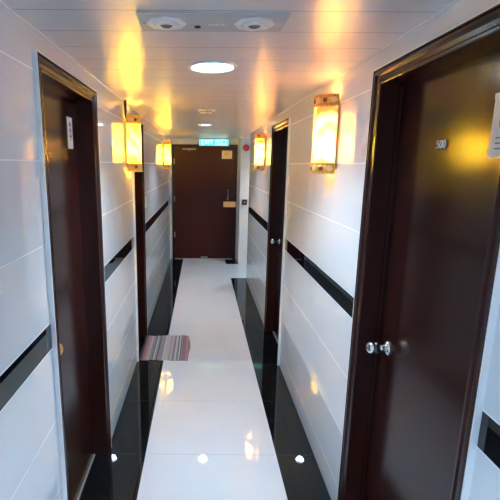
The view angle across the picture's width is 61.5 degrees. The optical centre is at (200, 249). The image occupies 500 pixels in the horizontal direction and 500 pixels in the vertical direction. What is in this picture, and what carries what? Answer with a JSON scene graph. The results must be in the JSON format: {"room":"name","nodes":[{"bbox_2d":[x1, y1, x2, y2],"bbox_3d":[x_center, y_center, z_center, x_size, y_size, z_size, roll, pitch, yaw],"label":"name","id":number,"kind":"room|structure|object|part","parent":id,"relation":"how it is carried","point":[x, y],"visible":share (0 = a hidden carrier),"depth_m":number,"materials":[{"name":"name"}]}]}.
{"room":"hotel corridor","nodes":[
{"label":"hotel corridor","id":0,"kind":"room"},
{"bbox_2d":[0,3,170,499],"bbox_3d":[-0.654,0.305,1.723,0.160,2.200,12.450,0,12,0],"label":"wall","id":1,"kind":"structure","parent":0,"point":[30,467],"depth_m":1.46,"materials":[{"name":"tile"}]},
{"bbox_2d":[31,49,111,499],"bbox_3d":[-0.632,0.286,2.005,0.154,2.124,0.820,0,12,0],"label":"door","id":2,"kind":"structure","parent":1,"relation":"in","point":[70,179],"depth_m":2.13,"materials":[{"name":"brown wood"}]},
{"bbox_2d":[66,116,72,148],"bbox_3d":[-0.645,-0.576,2.049,0.006,0.150,0.072,0,12,0],"label":"door sign","id":3,"kind":"object","parent":2,"relation":"attached to","point":[69,120],"visible":1,"depth_m":2.04,"materials":[{"name":"white paper"}]},
{"bbox_2d":[0,0,169,138],"bbox_3d":[-0.564,-0.749,1.404,0.007,0.007,12.250,0,12,0],"label":"trim","id":4,"kind":"structure","parent":1,"relation":"attached to","point":[1,1],"depth_m":1.62,"materials":[{"name":"white"}]},
{"bbox_2d":[126,114,142,171],"bbox_3d":[-0.508,-0.812,3.182,0.117,0.420,0.199,0,12,0],"label":"wall lamp","id":5,"kind":"object","parent":1,"relation":"attached to","point":[133,122],"visible":1,"depth_m":3.12,"materials":[{"name":"beige glass"}]},
{"bbox_3d":[-0.507,-0.812,3.182,0.094,0.340,0.180,0,12,0],"label":"lamp shade","id":6,"kind":"part","parent":5,"relation":"part of","materials":[{"name":"yellow glass"}]},
{"bbox_2d":[132,122,147,360],"bbox_3d":[-0.630,-0.093,3.846,0.154,2.124,0.612,0,12,0],"label":"door","id":7,"kind":"structure","parent":1,"relation":"in","point":[138,185],"depth_m":4.06,"materials":[{"name":"brown wood"}]},
{"bbox_2d":[163,140,170,168],"bbox_3d":[-0.504,-1.431,6.240,0.117,0.420,0.199,0,12,0],"label":"wall lamp","id":8,"kind":"object","parent":1,"relation":"attached to","point":[166,144],"visible":1,"depth_m":6.18,"materials":[{"name":"beige glass"}]},
{"bbox_3d":[-0.503,-1.431,6.240,0.094,0.340,0.180,0,12,0],"label":"lamp shade","id":9,"kind":"part","parent":8,"relation":"part of","materials":[{"name":"yellow glass"}]},
{"bbox_2d":[170,169,170,255],"bbox_3d":[-0.560,-0.897,7.614,0.012,2.180,0.025,0,12,0],"label":"trim","id":10,"kind":"structure","parent":1,"relation":"attached to","point":[170,169],"depth_m":7.64,"materials":[{"name":"white metal"}]},
{"bbox_2d":[76,259,330,499],"bbox_3d":[0.725,1.410,2.000,2.932,0.060,12.550,0,12,0],"label":"floor","id":11,"kind":"structure","parent":0,"point":[223,422],"depth_m":2.96,"materials":[{"name":"white tile"}]},
{"bbox_2d":[139,335,189,360],"bbox_3d":[-0.338,0.945,4.048,0.467,0.011,0.560,0,12,0],"label":"doormat","id":12,"kind":"object","parent":11,"relation":"on","point":[167,347],"visible":1,"depth_m":4.01,"materials":[{"name":"multicoloured fabric"}]},
{"bbox_2d":[170,138,238,258],"bbox_3d":[0.055,-0.920,7.692,1.242,2.200,0.140,0,12,0],"label":"wall","id":13,"kind":"structure","parent":0,"point":[173,140],"depth_m":7.46,"materials":[{"name":"white paint"}]},
{"bbox_2d":[172,144,237,258],"bbox_3d":[0.061,-0.859,7.647,1.180,2.100,0.134,0,12,0],"label":"door","id":14,"kind":"structure","parent":13,"relation":"in","point":[204,184],"depth_m":7.63,"materials":[{"name":"brown wood"}]},
{"bbox_2d":[222,151,231,158],"bbox_3d":[0.466,-1.710,7.467,0.184,0.145,0.005,0,12,0],"label":"card","id":15,"kind":"object","parent":14,"relation":"attached to","point":[225,154],"visible":1,"depth_m":7.47,"materials":[{"name":"beige paper"}]},
{"bbox_3d":[0.466,-1.710,7.465,0.132,0.090,0.002,0,12,0],"label":"printed panel","id":16,"kind":"part","parent":15,"relation":"part of","materials":[{"name":"brown paper"}]},
{"bbox_2d":[2,0,454,138],"bbox_3d":[0.769,-0.803,1.493,3.072,0.080,12.650,0,12,0],"label":"ceiling","id":17,"kind":"structure","parent":0,"point":[320,40],"depth_m":1.66,"materials":[{"name":"white paint"}]},
{"bbox_2d":[124,100,126,155],"bbox_3d":[-0.549,-0.856,3.049,0.022,0.460,0.021,0,12,0],"label":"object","id":18,"kind":"object","parent":17,"relation":"hanging from","point":[125,101],"visible":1,"depth_m":3.01,"materials":[{"name":"gold metal"}]},
{"bbox_2d":[198,109,215,113],"bbox_3d":[0.048,-1.166,3.517,0.150,0.033,0.150,0,12,0],"label":"smoke detector","id":19,"kind":"object","parent":17,"relation":"attached to","point":[202,111],"visible":1,"depth_m":3.47,"materials":[{"name":"plastic"}]},
{"bbox_2d":[188,60,236,72],"bbox_3d":[0.054,-0.855,1.948,0.234,0.010,0.234,0,12,0],"label":"recessed light","id":20,"kind":"object","parent":17,"relation":"in","point":[208,66],"visible":1,"depth_m":1.93,"materials":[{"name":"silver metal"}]},
{"bbox_2d":[192,63,232,71],"bbox_3d":[0.054,-0.857,1.947,0.194,0.003,0.194,0,12,0],"label":"diffuser","id":21,"kind":"object","parent":20,"relation":"attached to","point":[196,67],"depth_m":1.95,"materials":[{"name":"white plastic"}]},
{"bbox_2d":[135,12,290,31],"bbox_3d":[0.037,-0.725,1.339,0.470,0.019,0.174,0,12,0],"label":"light panel","id":22,"kind":"object","parent":17,"relation":"attached to","point":[149,21],"visible":1,"depth_m":1.31,"materials":[{"name":"grey metal"}]},
{"bbox_2d":[199,138,228,145],"bbox_3d":[0.228,-1.902,7.339,0.530,0.130,0.056,0,12,0],"label":"exit sign","id":23,"kind":"object","parent":17,"relation":"hanging from","point":[202,142],"visible":1,"depth_m":7.32,"materials":[{"name":"teal plastic"}]},
{"bbox_2d":[236,137,249,263],"bbox_3d":[1.440,-0.872,7.506,1.532,2.200,0.520,0,12,0],"label":"wall","id":24,"kind":"structure","parent":0,"point":[244,156],"depth_m":7.29,"materials":[{"name":"white paint"}]},
{"bbox_2d":[242,199,246,204],"bbox_3d":[0.757,-0.830,7.231,0.086,0.095,0.042,0,12,0],"label":"button","id":25,"kind":"object","parent":24,"relation":"attached to","point":[244,201],"visible":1,"depth_m":7.22,"materials":[{"name":"black plastic"}]},
{"bbox_2d":[243,144,249,150],"bbox_3d":[0.768,-1.730,7.041,0.112,0.112,0.052,0,12,0],"label":"bell","id":26,"kind":"object","parent":24,"relation":"attached to","point":[246,147],"visible":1,"depth_m":7.03,"materials":[{"name":"red plastic"}]},
{"bbox_2d":[246,0,499,499],"bbox_3d":[1.449,0.483,0.924,1.495,2.200,10.820,0,12,0],"label":"wall","id":27,"kind":"structure","parent":0,"point":[323,217],"depth_m":2.31,"materials":[{"name":"tile"}]},
{"bbox_2d":[254,133,264,169],"bbox_3d":[0.654,-1.101,4.673,0.116,0.400,0.199,0,12,0],"label":"wall lamp","id":28,"kind":"object","parent":27,"relation":"attached to","point":[259,138],"visible":1,"depth_m":4.61,"materials":[{"name":"beige glass"}]},
{"bbox_2d":[264,117,290,364],"bbox_3d":[0.764,-0.094,3.895,0.154,2.124,0.822,0,12,0],"label":"door","id":29,"kind":"structure","parent":27,"relation":"in","point":[280,134],"depth_m":4.14,"materials":[{"name":"brown wood"}]},
{"bbox_3d":[0.738,-0.086,4.162,0.075,0.055,0.055,0,12,0],"label":"knob","id":30,"kind":"part","parent":29,"relation":"part of","materials":[{"name":"silver metal"}]},
{"bbox_2d":[309,93,339,173],"bbox_3d":[0.651,-0.611,2.221,0.116,0.400,0.199,0,12,0],"label":"wall lamp","id":31,"kind":"object","parent":27,"relation":"attached to","point":[326,106],"visible":1,"depth_m":2.16,"materials":[{"name":"beige glass"}]},
{"bbox_3d":[0.649,-0.611,2.221,0.094,0.340,0.180,0,12,0],"label":"lamp shade","id":32,"kind":"part","parent":31,"relation":"part of","materials":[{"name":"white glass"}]},
{"bbox_2d":[251,0,459,132],"bbox_3d":[0.705,-0.596,0.703,0.007,0.007,10.820,0,12,0],"label":"trim","id":33,"kind":"structure","parent":27,"relation":"attached to","point":[455,1],"depth_m":1.58,"materials":[{"name":"white"}]},
{"bbox_2d":[337,1,499,499],"bbox_3d":[0.761,0.405,1.470,0.154,2.124,0.848,0,12,0],"label":"door","id":34,"kind":"structure","parent":27,"relation":"in","point":[426,303],"depth_m":1.43,"materials":[{"name":"brown wood"}]},
{"bbox_3d":[0.735,0.411,1.747,0.075,0.055,0.055,0,12,0],"label":"knob","id":35,"kind":"part","parent":34,"relation":"part of","materials":[{"name":"silver metal"}]},
{"bbox_2d":[487,93,499,157],"bbox_3d":[0.785,-0.320,1.055,0.004,0.168,0.138,0,12,0],"label":"paper notice","id":36,"kind":"object","parent":34,"relation":"attached to","point":[494,144],"visible":1,"depth_m":1.11,"materials":[{"name":"grey paper"}]}
]}

